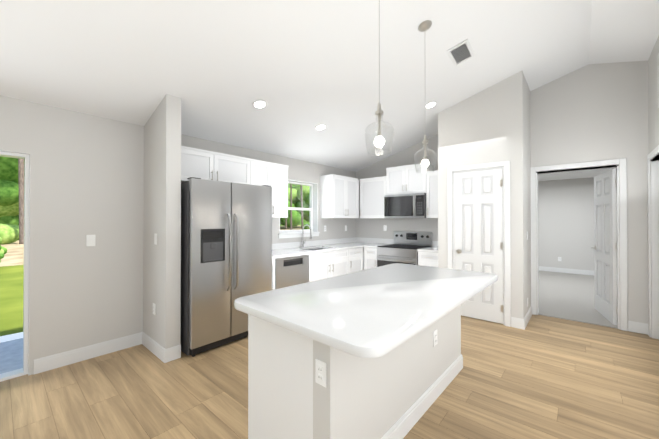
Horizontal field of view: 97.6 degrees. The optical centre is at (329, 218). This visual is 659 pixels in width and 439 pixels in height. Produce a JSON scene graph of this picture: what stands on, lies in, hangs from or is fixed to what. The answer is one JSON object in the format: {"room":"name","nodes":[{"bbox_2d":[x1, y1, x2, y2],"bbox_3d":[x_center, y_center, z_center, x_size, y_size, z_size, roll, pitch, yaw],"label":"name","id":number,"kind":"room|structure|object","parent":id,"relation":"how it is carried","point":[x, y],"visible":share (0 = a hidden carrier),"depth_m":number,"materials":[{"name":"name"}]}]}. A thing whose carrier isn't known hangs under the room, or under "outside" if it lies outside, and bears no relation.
{"room":"kitchen","nodes":[
{"label":"kitchen","id":0,"kind":"room"},
{"bbox_2d":[143,94,180,348],"bbox_3d":[-1.812,-0.462,3.108,0.665,3.750,0.140,0,0,41],"label":"wall","id":1,"kind":"structure","parent":0,"point":[162,218],"depth_m":2.92,"materials":[{"name":"grey paint"}]},
{"bbox_2d":[142,332,164,361],"bbox_3d":[-1.863,1.347,3.038,0.665,0.130,0.014,0,0,41],"label":"baseboard","id":2,"kind":"structure","parent":1,"relation":"attached to","point":[155,348],"depth_m":3.00,"materials":[{"name":"white wood"}]},
{"bbox_2d":[153,303,155,314],"bbox_3d":[-1.842,0.952,3.025,0.072,0.116,0.009,0,0,41],"label":"electrical outlet","id":3,"kind":"object","parent":1,"relation":"attached to","point":[154,309],"visible":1,"depth_m":3.01,"materials":[{"name":"white plastic"}]},
{"bbox_2d":[154,233,156,244],"bbox_3d":[-1.812,0.217,3.003,0.072,0.116,0.010,0,0,41],"label":"light switch","id":4,"kind":"object","parent":1,"relation":"attached to","point":[155,238],"visible":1,"depth_m":2.99,"materials":[{"name":"white plastic"}]},
{"bbox_2d":[164,344,180,362],"bbox_3d":[-1.560,1.346,2.868,0.014,0.130,0.154,0,0,41],"label":"baseboard","id":5,"kind":"structure","parent":1,"relation":"attached to","point":[172,353],"depth_m":2.86,"materials":[{"name":"white wood"}]},
{"bbox_2d":[0,95,355,374],"bbox_3d":[-1.695,-0.457,3.903,0.200,3.750,6.985,0,0,41],"label":"wall","id":6,"kind":"structure","parent":0,"point":[86,174],"depth_m":2.89,"materials":[{"name":"grey paint"}]},
{"bbox_2d":[0,150,29,381],"bbox_3d":[-3.363,0.404,1.945,0.160,2.002,1.874,0,0,41],"label":"sliding door","id":7,"kind":"structure","parent":6,"relation":"in","point":[24,370],"depth_m":2.60,"materials":[{"name":"white plastic"}]},
{"bbox_2d":[34,332,142,373],"bbox_3d":[-2.387,1.347,2.930,0.014,0.130,0.865,0,0,41],"label":"baseboard","id":8,"kind":"structure","parent":6,"relation":"attached to","point":[50,362],"depth_m":2.87,"materials":[{"name":"white wood"}]},
{"bbox_2d":[86,235,94,245],"bbox_3d":[-2.410,0.225,2.913,0.010,0.116,0.072,0,0,41],"label":"light switch","id":9,"kind":"object","parent":6,"relation":"attached to","point":[90,240],"visible":1,"depth_m":2.91,"materials":[{"name":"white plastic"}]},
{"bbox_2d":[181,146,252,184],"bbox_3d":[-1.550,-0.625,3.673,0.318,0.392,1.051,0,0,41],"label":"upper cabinet","id":10,"kind":"object","parent":6,"relation":"attached to","point":[197,163],"depth_m":3.57,"materials":[{"name":"white wood"}]},
{"bbox_2d":[253,159,288,217],"bbox_3d":[-0.984,-0.413,4.324,0.318,0.807,0.672,0,0,41],"label":"upper cabinet","id":11,"kind":"object","parent":6,"relation":"attached to","point":[275,175],"depth_m":4.30,"materials":[{"name":"white wood"}]},
{"bbox_2d":[278,179,319,238],"bbox_3d":[-0.580,-0.162,5.148,0.210,0.996,0.980,0,0,41],"label":"kitchen window","id":12,"kind":"structure","parent":6,"relation":"in","point":[312,209],"depth_m":5.37,"materials":[{"name":"white"}]},
{"bbox_2d":[321,174,358,217],"bbox_3d":[0.222,-0.404,5.714,0.318,0.807,0.852,0,0,41],"label":"upper cabinet","id":13,"kind":"object","parent":6,"relation":"attached to","point":[339,196],"depth_m":5.47,"materials":[{"name":"white wood"}]},
{"bbox_2d":[0,314,658,438],"bbox_3d":[-0.861,1.432,1.423,4.695,0.060,9.420,0,0,41],"label":"floor","id":14,"kind":"structure","parent":0,"point":[542,377],"depth_m":2.33,"materials":[{"name":"brown wood"}]},
{"bbox_2d":[180,177,271,356],"bbox_3d":[-1.317,0.502,3.493,0.840,1.827,1.000,0,0,41],"label":"fridge","id":15,"kind":"object","parent":14,"relation":"on","point":[226,245],"visible":0.85,"depth_m":3.12,"materials":[{"name":"grey metal"}]},
{"bbox_2d":[275,255,308,288],"bbox_3d":[-0.744,0.985,4.329,0.605,0.871,0.630,0,0,41],"label":"dishwasher","id":16,"kind":"object","parent":14,"relation":"on","point":[292,271],"visible":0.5,"depth_m":4.11,"materials":[{"name":"grey metal"}]},
{"bbox_2d":[272,248,363,289],"bbox_3d":[-0.113,0.989,5.055,0.664,0.873,2.913,0,0,41],"label":"base cabinet","id":17,"kind":"object","parent":14,"relation":"on","point":[329,264],"visible":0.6,"depth_m":4.81,"materials":[{"name":"white wood"}]},
{"bbox_2d":[272,237,376,258],"bbox_3d":[-0.116,0.583,5.057,0.659,0.346,2.918,0,0,41],"label":"countertop","id":18,"kind":"structure","parent":17,"relation":"on","point":[287,249],"depth_m":5.04,"materials":[{"name":"white stone"}]},
{"bbox_2d":[302,224,311,247],"bbox_3d":[-0.380,0.307,5.006,0.239,0.406,0.108,0,0,41],"label":"faucet","id":19,"kind":"object","parent":18,"relation":"on","point":[303,243],"visible":1,"depth_m":5.03,"materials":[{"name":"silver metal"}]},
{"bbox_2d":[363,238,393,248],"bbox_3d":[0.968,0.484,5.586,0.285,0.140,0.698,0,0,41],"label":"countertop","id":20,"kind":"structure","parent":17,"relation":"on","point":[368,243],"depth_m":5.87,"materials":[{"name":"white stone"}]},
{"bbox_2d":[248,311,462,438],"bbox_3d":[0.358,0.971,2.267,0.767,0.874,1.884,0,0,41],"label":"kitchen island","id":21,"kind":"object","parent":14,"relation":"on","point":[359,400],"depth_m":1.64,"materials":[{"name":"grey paint"}]},
{"bbox_2d":[315,359,325,387],"bbox_3d":[-0.042,0.742,1.381,0.072,0.116,0.009,0,0,41],"label":"electrical outlet","id":22,"kind":"object","parent":21,"relation":"attached to","point":[320,372],"visible":1,"depth_m":1.38,"materials":[{"name":"white plastic"}]},
{"bbox_2d":[234,263,497,366],"bbox_3d":[0.448,0.509,2.126,1.052,0.044,2.024,0,0,41],"label":"island countertop","id":23,"kind":"structure","parent":21,"relation":"on","point":[372,315],"depth_m":1.66,"materials":[{"name":"white stone"}]},
{"bbox_2d":[433,330,436,345],"bbox_3d":[0.830,0.937,2.256,0.009,0.116,0.072,0,0,41],"label":"electrical outlet","id":24,"kind":"object","parent":21,"relation":"attached to","point":[434,337],"visible":1,"depth_m":2.24,"materials":[{"name":"white plastic"}]},
{"bbox_2d":[364,248,376,269],"bbox_3d":[0.974,0.993,5.611,0.310,0.872,0.648,0,0,41],"label":"base cabinet","id":25,"kind":"object","parent":14,"relation":"on","point":[370,254],"depth_m":5.38,"materials":[{"name":"white wood"}]},
{"bbox_2d":[377,231,431,266],"bbox_3d":[1.347,0.839,5.218,0.758,1.174,0.735,0,0,41],"label":"range","id":26,"kind":"object","parent":14,"relation":"on","point":[405,246],"visible":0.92,"depth_m":5.18,"materials":[{"name":"silver metal"}]},
{"bbox_2d":[418,252,437,266],"bbox_3d":[1.818,0.988,4.878,0.386,0.872,0.646,0,0,41],"label":"base cabinet","id":27,"kind":"object","parent":14,"relation":"on","point":[424,258],"depth_m":4.65,"materials":[{"name":"white wood"}]},
{"bbox_2d":[417,241,437,252],"bbox_3d":[1.810,0.479,4.872,0.387,0.140,0.673,0,0,41],"label":"countertop","id":28,"kind":"structure","parent":27,"relation":"on","point":[434,249],"depth_m":4.74,"materials":[{"name":"white stone"}]},
{"bbox_2d":[0,0,658,171],"bbox_3d":[-0.795,-1.623,1.438,5.000,1.291,9.700,0,0,41],"label":"ceiling","id":29,"kind":"structure","parent":0,"point":[302,68],"depth_m":2.80,"materials":[{"name":"paint"}]},
{"bbox_2d":[252,99,267,108],"bbox_3d":[-0.799,-1.305,3.303,0.170,0.050,0.176,0,0,41],"label":"recessed light","id":30,"kind":"object","parent":29,"relation":"in","point":[259,104],"visible":1,"depth_m":3.29,"materials":[{"name":"white"}]},
{"bbox_2d":[315,124,326,130],"bbox_3d":[-0.125,-1.295,4.106,0.170,0.050,0.176,0,0,41],"label":"recessed light","id":31,"kind":"object","parent":29,"relation":"in","point":[319,127],"visible":1,"depth_m":4.09,"materials":[{"name":"white"}]},
{"bbox_2d":[365,0,393,154],"bbox_3d":[0.339,-1.122,1.963,0.200,1.353,0.200,0,0,41],"label":"pendant light","id":32,"kind":"object","parent":29,"relation":"hanging from","point":[379,140],"visible":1,"depth_m":1.95,"materials":[{"name":"clear glass"}]},
{"bbox_2d":[414,20,436,172],"bbox_3d":[0.876,-1.105,2.643,0.200,1.356,0.200,0,0,41],"label":"pendant light","id":33,"kind":"object","parent":29,"relation":"hanging from","point":[425,26],"visible":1,"depth_m":2.62,"materials":[{"name":"clear glass"}]},
{"bbox_2d":[424,101,436,108],"bbox_3d":[1.439,-1.613,4.104,0.170,0.050,0.176,0,0,41],"label":"recessed light","id":34,"kind":"object","parent":29,"relation":"in","point":[430,104],"visible":1,"depth_m":4.09,"materials":[{"name":"white"}]},
{"bbox_2d":[447,39,474,66],"bbox_3d":[1.426,-1.785,3.127,0.204,0.070,0.361,0,0,37],"label":"ceiling vent","id":35,"kind":"object","parent":29,"relation":"in","point":[460,53],"visible":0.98,"depth_m":3.12,"materials":[{"name":"white metal"}]},
{"bbox_2d":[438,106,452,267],"bbox_3d":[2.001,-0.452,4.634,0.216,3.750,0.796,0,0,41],"label":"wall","id":36,"kind":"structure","parent":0,"point":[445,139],"depth_m":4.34,"materials":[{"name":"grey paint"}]},
{"bbox_2d":[452,80,503,171],"bbox_3d":[2.332,-1.507,4.354,0.660,1.645,0.796,0,0,41],"label":"wall","id":37,"kind":"structure","parent":0,"point":[478,128],"depth_m":4.02,"materials":[{"name":"grey paint"}]},
{"bbox_2d":[447,160,510,326],"bbox_3d":[2.084,0.331,4.056,0.800,2.175,0.076,0,0,41],"label":"door frame","id":38,"kind":"structure","parent":37,"relation":"attached to","point":[505,164],"depth_m":3.82,"materials":[{"name":"white wood"}]},
{"bbox_2d":[454,168,503,323],"bbox_3d":[2.064,0.369,4.029,0.630,2.075,0.103,0,0,41],"label":"pantry door","id":39,"kind":"structure","parent":37,"relation":"in","point":[478,221],"depth_m":4.02,"materials":[{"name":"white wood"}]},
{"bbox_2d":[356,61,648,323],"bbox_3d":[2.328,-0.450,4.956,4.495,3.750,0.120,0,0,41],"label":"wall","id":40,"kind":"structure","parent":0,"point":[577,116],"depth_m":3.83,"materials":[{"name":"grey paint"}]},
{"bbox_2d":[360,175,387,217],"bbox_3d":[0.963,-0.403,5.849,0.614,0.807,0.318,0,0,41],"label":"upper cabinet","id":41,"kind":"object","parent":40,"relation":"attached to","point":[372,191],"depth_m":5.73,"materials":[{"name":"white wood"}]},
{"bbox_2d":[386,163,435,194],"bbox_3d":[1.491,-0.702,5.392,0.780,0.524,0.318,0,0,41],"label":"upper cabinet","id":42,"kind":"object","parent":40,"relation":"attached to","point":[406,179],"depth_m":5.24,"materials":[{"name":"white wood"}]},
{"bbox_2d":[384,193,425,217],"bbox_3d":[1.445,-0.220,5.338,0.772,0.435,0.452,0,0,41],"label":"microwave","id":43,"kind":"object","parent":42,"relation":"attached to","point":[412,205],"visible":1,"depth_m":5.18,"materials":[{"name":"grey metal"}]},
{"bbox_2d":[426,171,437,217],"bbox_3d":[1.930,-0.408,5.009,0.379,0.807,0.318,0,0,41],"label":"upper cabinet","id":44,"kind":"object","parent":40,"relation":"attached to","point":[432,197],"depth_m":4.95,"materials":[{"name":"white wood"}]},
{"bbox_2d":[531,158,627,330],"bbox_3d":[3.407,0.331,4.003,1.004,2.175,0.138,0,0,41],"label":"door frame","id":45,"kind":"structure","parent":40,"relation":"attached to","point":[622,162],"depth_m":3.71,"materials":[{"name":"white wood"}]},
{"bbox_2d":[591,169,616,324],"bbox_3d":[3.936,0.378,4.152,0.234,2.060,0.871,0,0,41],"label":"bedroom door","id":46,"kind":"structure","parent":40,"relation":"in","point":[605,261],"depth_m":4.07,"materials":[{"name":"white wood"}]},
{"bbox_2d":[628,321,648,334],"bbox_3d":[3.821,1.351,3.560,0.184,0.130,0.014,0,0,41],"label":"baseboard","id":47,"kind":"structure","parent":40,"relation":"attached to","point":[639,327],"depth_m":3.56,"materials":[{"name":"white wood"}]},
{"bbox_2d":[504,71,530,318],"bbox_3d":[2.659,-0.456,4.062,0.207,3.750,0.796,0,0,41],"label":"wall","id":48,"kind":"structure","parent":0,"point":[517,144],"depth_m":3.77,"materials":[{"name":"grey paint"}]},
{"bbox_2d":[511,317,522,328],"bbox_3d":[2.422,1.352,3.720,0.132,0.130,0.014,0,0,41],"label":"baseboard","id":49,"kind":"structure","parent":48,"relation":"attached to","point":[516,322],"depth_m":3.72,"materials":[{"name":"white wood"}]},
{"bbox_2d":[523,305,531,329],"bbox_3d":[2.738,1.353,3.973,0.014,0.130,0.810,0,0,41],"label":"baseboard","id":50,"kind":"structure","parent":48,"relation":"attached to","point":[527,317],"depth_m":3.87,"materials":[{"name":"white wood"}]},
{"bbox_2d":[538,167,615,180],"bbox_3d":[4.611,-1.088,6.061,4.900,0.120,4.525,0,0,41],"label":"ceiling","id":51,"kind":"structure","parent":0,"point":[588,173],"depth_m":6.75,"materials":[{"name":"white paint"}]},
{"bbox_2d":[538,177,616,270],"bbox_3d":[6.061,0.113,7.724,4.700,2.660,0.100,0,0,41],"label":"wall","id":52,"kind":"structure","parent":0,"point":[566,220],"depth_m":7.53,"materials":[{"name":"grey paint"}]},
{"bbox_2d":[539,266,593,275],"bbox_3d":[6.023,1.377,7.673,4.700,0.130,0.014,0,0,41],"label":"baseboard","id":53,"kind":"structure","parent":52,"relation":"attached to","point":[566,270],"depth_m":7.52,"materials":[{"name":"white wood"}]},
{"bbox_2d":[538,271,617,328],"bbox_3d":[4.576,1.456,6.005,4.900,0.072,4.630,0,0,41],"label":"floor carpet","id":54,"kind":"object","parent":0,"point":[569,296],"visible":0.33,"depth_m":5.08,"materials":[{"name":"grey carpet"}]},
{"bbox_2d":[648,36,658,315],"bbox_3d":[3.603,-0.462,3.088,0.120,3.750,1.030,0,0,41],"label":"wall","id":55,"kind":"structure","parent":0,"point":[654,126],"depth_m":3.28,"materials":[{"name":"grey paint"}]},
{"bbox_2d":[647,145,658,338],"bbox_3d":[3.557,0.325,3.044,0.138,2.175,1.050,0,0,41],"label":"door frame","id":56,"kind":"structure","parent":55,"relation":"attached to","point":[655,240],"depth_m":3.40,"materials":[{"name":"white wood"}]},
{"bbox_3d":[0.522,-0.485,-0.461,0.120,3.750,8.370,0,0,41],"label":"wall","id":57,"kind":"structure","parent":0,"visible":0},
{"bbox_2d":[658,53,658,107],"bbox_3d":[3.202,-1.440,2.735,0.014,0.560,0.780,0,0,41],"label":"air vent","id":58,"kind":"object","parent":57,"relation":"in","point":[658,80],"visible":1,"depth_m":3.01,"materials":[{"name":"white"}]},
{"label":"outside","id":59,"kind":"structure","parent":0,"visible":0},
{"bbox_2d":[0,265,23,335],"bbox_3d":[-3.449,1.667,9.878,10.300,0.180,120.000,0,0,41],"label":"lawn","id":60,"kind":"structure","parent":59,"point":[11,299],"depth_m":5.49,"materials":[{"name":"green plant"}]},
{"bbox_2d":[0,338,22,373],"bbox_3d":[-3.920,1.483,2.356,1.150,0.090,2.950,0,0,41],"label":"patio","id":61,"kind":"structure","parent":60,"relation":"on","point":[11,355],"depth_m":3.03,"materials":[{"name":"concrete"}]},
{"bbox_2d":[0,332,22,342],"bbox_3d":[-4.457,1.486,2.821,0.270,0.090,2.950,0,0,41],"label":"patio edge","id":62,"kind":"object","parent":60,"relation":"on","point":[10,337],"depth_m":3.49,"materials":[{"name":"white concrete"}]},
{"bbox_2d":[0,225,300,266],"bbox_3d":[-44.910,1.900,45.863,99.500,0.179,180.000,0,0,41],"label":"straw","id":63,"kind":"object","parent":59,"point":[13,255],"depth_m":13.07,"materials":[{"name":"beige plant"}]},
{"bbox_2d":[18,158,23,243],"bbox_3d":[-19.409,-7.717,18.257,6.602,18.760,6.810,0,0,41],"label":"tree","id":64,"kind":"object","parent":63,"relation":"on","point":[21,194],"visible":0.04,"depth_m":18.17,"materials":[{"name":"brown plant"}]},
{"bbox_2d":[0,156,309,261],"bbox_3d":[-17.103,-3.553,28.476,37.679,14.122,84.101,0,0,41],"label":"tree","id":65,"kind":"object","parent":63,"relation":"on","point":[9,209],"visible":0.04,"depth_m":24.83,"materials":[{"name":"green plant"}]},
{"bbox_2d":[290,184,291,229],"bbox_3d":[-4.697,-6.007,28.873,6.114,15.476,6.636,0,0,41],"label":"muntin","id":66,"kind":"object","parent":63,"relation":"on","point":[290,206],"depth_m":28.39,"materials":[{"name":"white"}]},
{"bbox_2d":[300,185,302,227],"bbox_3d":[-3.183,-6.157,23.178,6.825,15.705,6.100,0,0,41],"label":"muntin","id":67,"kind":"object","parent":63,"relation":"on","point":[301,207],"depth_m":23.59,"materials":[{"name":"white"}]},
{"bbox_2d":[280,184,309,225],"bbox_3d":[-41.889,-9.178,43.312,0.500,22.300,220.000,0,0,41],"label":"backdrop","id":68,"kind":"structure","parent":59,"point":[294,185],"depth_m":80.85,"materials":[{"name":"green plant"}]}
]}

